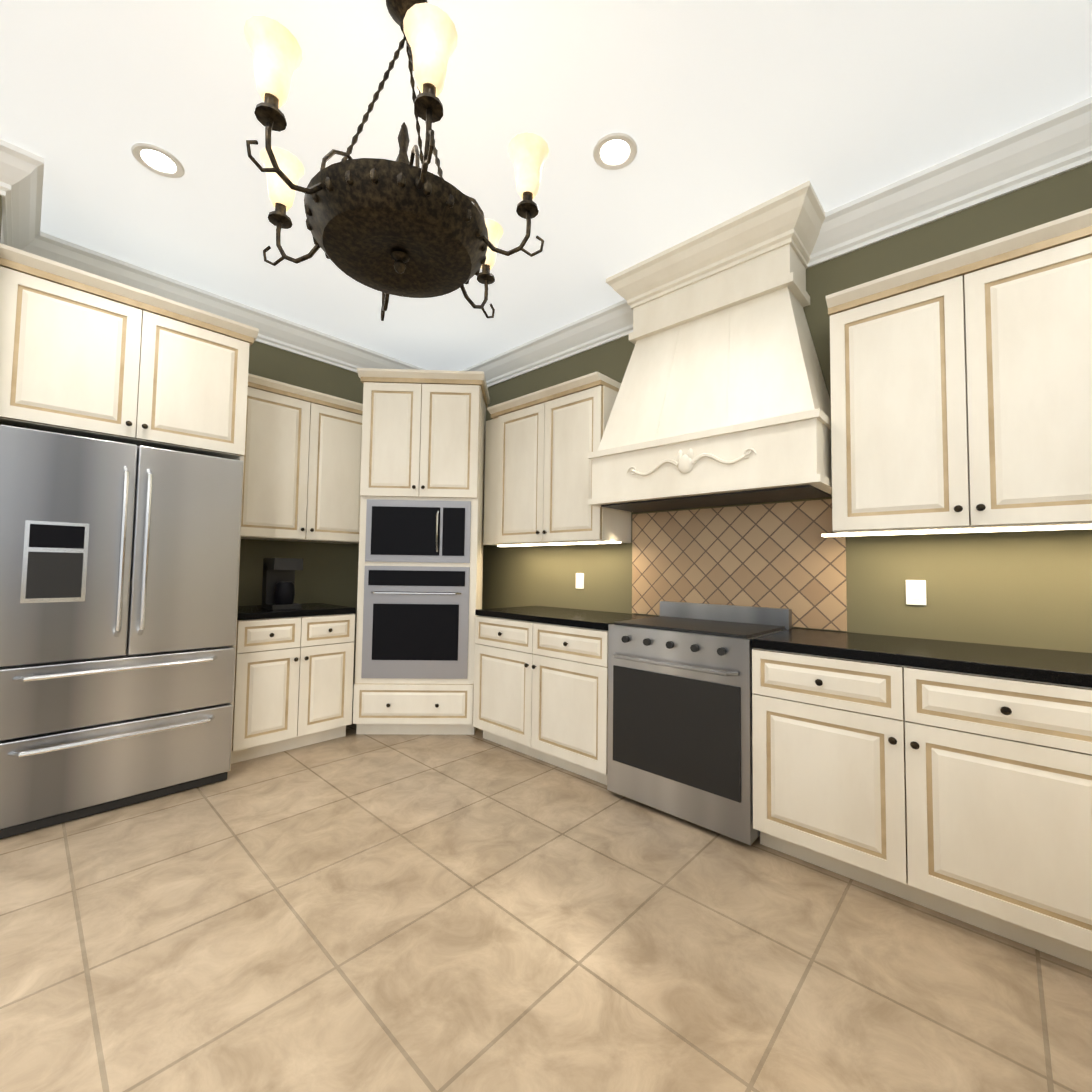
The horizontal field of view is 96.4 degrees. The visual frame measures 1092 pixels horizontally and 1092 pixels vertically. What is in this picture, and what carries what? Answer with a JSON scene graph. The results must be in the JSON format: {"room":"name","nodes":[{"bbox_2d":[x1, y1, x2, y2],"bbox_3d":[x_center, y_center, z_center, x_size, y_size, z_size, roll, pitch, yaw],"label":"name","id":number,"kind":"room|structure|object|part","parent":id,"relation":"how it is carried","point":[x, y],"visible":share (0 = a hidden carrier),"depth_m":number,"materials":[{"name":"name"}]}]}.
{"room":"kitchen","nodes":[
{"label":"kitchen","id":0,"kind":"room"},
{"bbox_2d":[0,195,1,238],"bbox_3d":[-2.644,-0.250,2.077,0.150,3.050,0.320,-2,-4,43],"label":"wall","id":1,"kind":"structure","parent":0,"point":[0,214],"depth_m":2.24,"materials":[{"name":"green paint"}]},
{"bbox_2d":[0,139,44,195],"bbox_3d":[-4.493,-1.811,-0.064,0.125,0.185,6.355,-2,-4,43],"label":"crown molding","id":2,"kind":"structure","parent":1,"relation":"attached to","point":[17,164],"depth_m":2.18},
{"bbox_2d":[0,214,3,243],"bbox_3d":[-3.959,-0.205,3.430,3.620,3.050,0.130,-2,-4,43],"label":"wall","id":3,"kind":"structure","parent":0,"point":[2,238],"depth_m":2.37,"materials":[{"name":"paint"}]},
{"bbox_2d":[2,164,43,249],"bbox_3d":[-2.635,-1.666,2.458,0.845,0.185,0.125,-2,-4,43],"label":"crown molding","id":4,"kind":"structure","parent":3,"relation":"attached to","point":[21,205],"depth_m":2.41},
{"bbox_2d":[238,341,363,711],"bbox_3d":[-2.000,-0.159,3.824,0.150,3.050,3.120,-2,-4,43],"label":"wall","id":5,"kind":"structure","parent":0,"point":[328,574],"depth_m":3.85,"materials":[{"name":"green paint"}]},
{"bbox_2d":[0,243,258,458],"bbox_3d":[-2.383,-0.948,2.800,0.712,0.780,1.085,-2,-4,43],"label":"upper cabinet","id":6,"kind":"object","parent":5,"relation":"attached to","point":[86,354],"visible":1,"depth_m":2.52,"materials":[{"name":"beige wood"}]},
{"bbox_2d":[21,231,425,372],"bbox_3d":[-1.930,-1.596,3.743,0.125,0.185,2.970,-2,-4,43],"label":"crown molding","id":7,"kind":"structure","parent":5,"relation":"attached to","point":[289,335],"depth_m":3.39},
{"bbox_2d":[241,373,362,543],"bbox_3d":[-1.822,-0.577,3.619,0.402,1.070,0.955,-2,-4,43],"label":"upper cabinet","id":8,"kind":"object","parent":5,"relation":"attached to","point":[302,469],"visible":0.83,"depth_m":3.48,"materials":[{"name":"beige wood"}]},
{"bbox_2d":[0,712,1091,1091],"bbox_3d":[-1.663,1.215,-0.594,13.600,0.100,9.700,-2,-4,43],"label":"floor","id":9,"kind":"structure","parent":0,"point":[350,910],"depth_m":1.54,"materials":[{"name":"tile"}]},
{"bbox_2d":[0,425,243,838],"bbox_3d":[-2.346,0.375,2.686,0.863,1.868,1.025,-2,-4,43],"label":"refrigerator","id":10,"kind":"object","parent":9,"relation":"on","point":[192,581],"depth_m":2.38,"materials":[{"name":"silver metal"}]},
{"bbox_3d":[-2.056,0.268,2.419,0.070,1.335,0.769,-2,-4,43],"label":"refrigerator handle","id":11,"kind":"part","parent":10,"relation":"part of","materials":[{"name":"silver metal"}]},
{"bbox_3d":[-2.429,0.377,2.763,0.637,1.868,1.025,-2,-4,43],"label":"fridge surround panel","id":12,"kind":"part","parent":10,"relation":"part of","materials":[{"name":"beige wood"}]},
{"bbox_2d":[231,613,354,763],"bbox_3d":[-1.826,0.910,3.383,0.654,0.878,0.735,-2,-4,43],"label":"base cabinet","id":13,"kind":"object","parent":9,"relation":"on","point":[293,684],"visible":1,"depth_m":3.15,"materials":[{"name":"beige wood"}]},
{"bbox_2d":[237,603,355,619],"bbox_3d":[-1.831,0.450,3.415,0.622,0.040,0.735,-2,-4,43],"label":"countertop","id":14,"kind":"structure","parent":13,"relation":"on","point":[259,612],"depth_m":3.24,"materials":[{"name":"black stone"}]},
{"bbox_2d":[261,558,302,609],"bbox_3d":[-1.809,0.255,3.348,0.220,0.340,0.180,-2,-4,43],"label":"coffee maker","id":15,"kind":"object","parent":14,"relation":"on","point":[278,587],"visible":1,"depth_m":3.30,"materials":[{"name":"black plastic"}]},
{"bbox_2d":[353,368,489,734],"bbox_3d":[-0.934,0.057,3.741,0.910,2.640,0.555,1,-3,-2],"label":"tall cabinet","id":16,"kind":"object","parent":9,"relation":"on","point":[423,434],"depth_m":3.53,"materials":[{"name":"beige wood"}]},
{"bbox_3d":[-0.937,0.315,3.692,0.750,1.280,0.468,1,-3,-2],"label":"tall oven cabinet panel","id":17,"kind":"part","parent":16,"relation":"part of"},
{"bbox_2d":[473,615,607,784],"bbox_3d":[0.114,0.932,3.268,1.155,0.878,0.654,-2,-4,43],"label":"base cabinet","id":18,"kind":"object","parent":9,"relation":"on","point":[540,691],"visible":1,"depth_m":2.98,"materials":[{"name":"beige wood"}]},
{"bbox_2d":[475,606,658,630],"bbox_3d":[0.131,0.472,3.301,1.155,0.040,0.622,-2,-4,43],"label":"countertop","id":19,"kind":"structure","parent":18,"relation":"on","point":[597,620],"depth_m":3.15,"materials":[{"name":"black stone"}]},
{"bbox_2d":[607,601,791,844],"bbox_3d":[0.799,0.824,2.595,0.760,0.990,0.659,-2,-4,43],"label":"range","id":20,"kind":"object","parent":9,"relation":"on","point":[680,745],"visible":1,"depth_m":2.37,"materials":[{"name":"silver metal"}]},
{"bbox_2d":[752,648,1091,969],"bbox_3d":[1.531,0.891,1.970,1.149,0.878,0.624,-2,-4,43],"label":"base cabinet","id":21,"kind":"object","parent":9,"relation":"on","point":[965,797],"visible":1,"depth_m":1.69,"materials":[{"name":"beige wood"}]},
{"bbox_2d":[751,628,1091,687],"bbox_3d":[1.716,0.425,1.827,1.635,0.040,0.622,-2,-4,43],"label":"countertop","id":22,"kind":"structure","parent":21,"relation":"on","point":[1072,668],"depth_m":1.85,"materials":[{"name":"black stone"}]},
{"bbox_2d":[0,0,1091,370],"bbox_3d":[-1.619,-1.941,-0.446,13.600,0.120,9.700,-2,-4,43],"label":"ceiling","id":23,"kind":"structure","parent":0,"point":[720,110],"depth_m":1.98,"materials":[{"name":"paint"}]},
{"bbox_2d":[131,142,184,177],"bbox_3d":[-1.766,-1.752,2.225,0.194,0.009,0.194,-2,-4,43],"label":"recessed light","id":24,"kind":"object","parent":23,"relation":"in","point":[158,160],"visible":1,"depth_m":2.22,"materials":[{"name":"white"}]},
{"bbox_2d":[243,0,548,320],"bbox_3d":[-0.458,-1.316,1.570,0.886,0.905,0.931,-2,-4,43],"label":"chandelier","id":25,"kind":"object","parent":23,"relation":"hanging from","point":[402,226],"visible":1,"depth_m":1.40,"materials":[{"name":"brown metal"}]},
{"bbox_2d":[593,132,636,169],"bbox_3d":[0.303,-1.727,2.143,0.194,0.009,0.194,-2,-4,43],"label":"recessed light","id":26,"kind":"object","parent":23,"relation":"in","point":[615,151],"visible":1,"depth_m":2.14,"materials":[{"name":"white"}]},
{"bbox_2d":[482,162,1091,652],"bbox_3d":[1.117,-0.156,2.953,5.600,3.050,0.150,-2,-4,43],"label":"wall","id":27,"kind":"structure","parent":0,"point":[1016,588],"depth_m":2.27,"materials":[{"name":"green paint"}]},
{"bbox_2d":[483,372,630,545],"bbox_3d":[0.023,-0.551,3.614,1.175,1.070,0.402,-2,-4,43],"label":"upper cabinet","id":28,"kind":"object","parent":27,"relation":"attached to","point":[540,445],"visible":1,"depth_m":3.40,"materials":[{"name":"beige wood"}]},
{"bbox_2d":[497,541,620,546],"bbox_3d":[0.050,-0.012,3.534,1.140,0.011,0.060,-2,-4,43],"label":"under-cabinet light","id":29,"kind":"object","parent":28,"relation":"attached to","point":[606,542],"depth_m":3.43,"materials":[{"name":"white plastic"}]},
{"bbox_2d":[576,573,583,588],"bbox_3d":[0.250,0.259,3.623,0.075,0.115,0.010,-2,-4,43],"label":"electrical outlet","id":30,"kind":"object","parent":27,"relation":"attached to","point":[579,580],"visible":1,"depth_m":3.62,"materials":[{"name":"white plastic"}]},
{"bbox_2d":[588,180,831,512],"bbox_3d":[0.898,-0.968,2.758,1.274,1.448,0.497,-2,-4,43],"label":"range hood","id":31,"kind":"object","parent":27,"relation":"attached to","point":[722,398],"visible":0.98,"depth_m":2.57,"materials":[{"name":"beige wood"}]},
{"bbox_2d":[632,499,846,630],"bbox_3d":[1.050,0.105,2.887,1.260,0.670,0.010,-2,-4,43],"label":"backsplash","id":32,"kind":"structure","parent":27,"relation":"attached to","point":[786,555],"depth_m":2.79,"materials":[{"name":"tile"}]},
{"bbox_2d":[461,97,1091,387],"bbox_3d":[0.988,-1.591,2.970,5.450,0.185,0.125,-2,-4,43],"label":"crown molding","id":33,"kind":"structure","parent":27,"relation":"attached to","point":[1050,145],"depth_m":2.27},
{"bbox_2d":[906,580,925,604],"bbox_3d":[1.714,0.215,2.261,0.075,0.115,0.010,-2,-4,43],"label":"electrical outlet","id":34,"kind":"object","parent":27,"relation":"attached to","point":[915,592],"visible":1,"depth_m":2.26,"materials":[{"name":"white plastic"}]},
{"bbox_2d":[827,220,1091,535],"bbox_3d":[1.781,-0.580,2.010,1.003,1.028,0.354,-2,-4,43],"label":"upper cabinet","id":35,"kind":"object","parent":27,"relation":"attached to","point":[961,389],"depth_m":1.89,"materials":[{"name":"beige wood"}]},
{"bbox_2d":[822,525,1091,536],"bbox_3d":[1.946,-0.068,1.771,1.680,0.011,0.060,-2,-4,43],"label":"under-cabinet light","id":36,"kind":"object","parent":35,"relation":"attached to","point":[1072,527],"depth_m":1.97,"materials":[{"name":"white plastic"}]}
]}

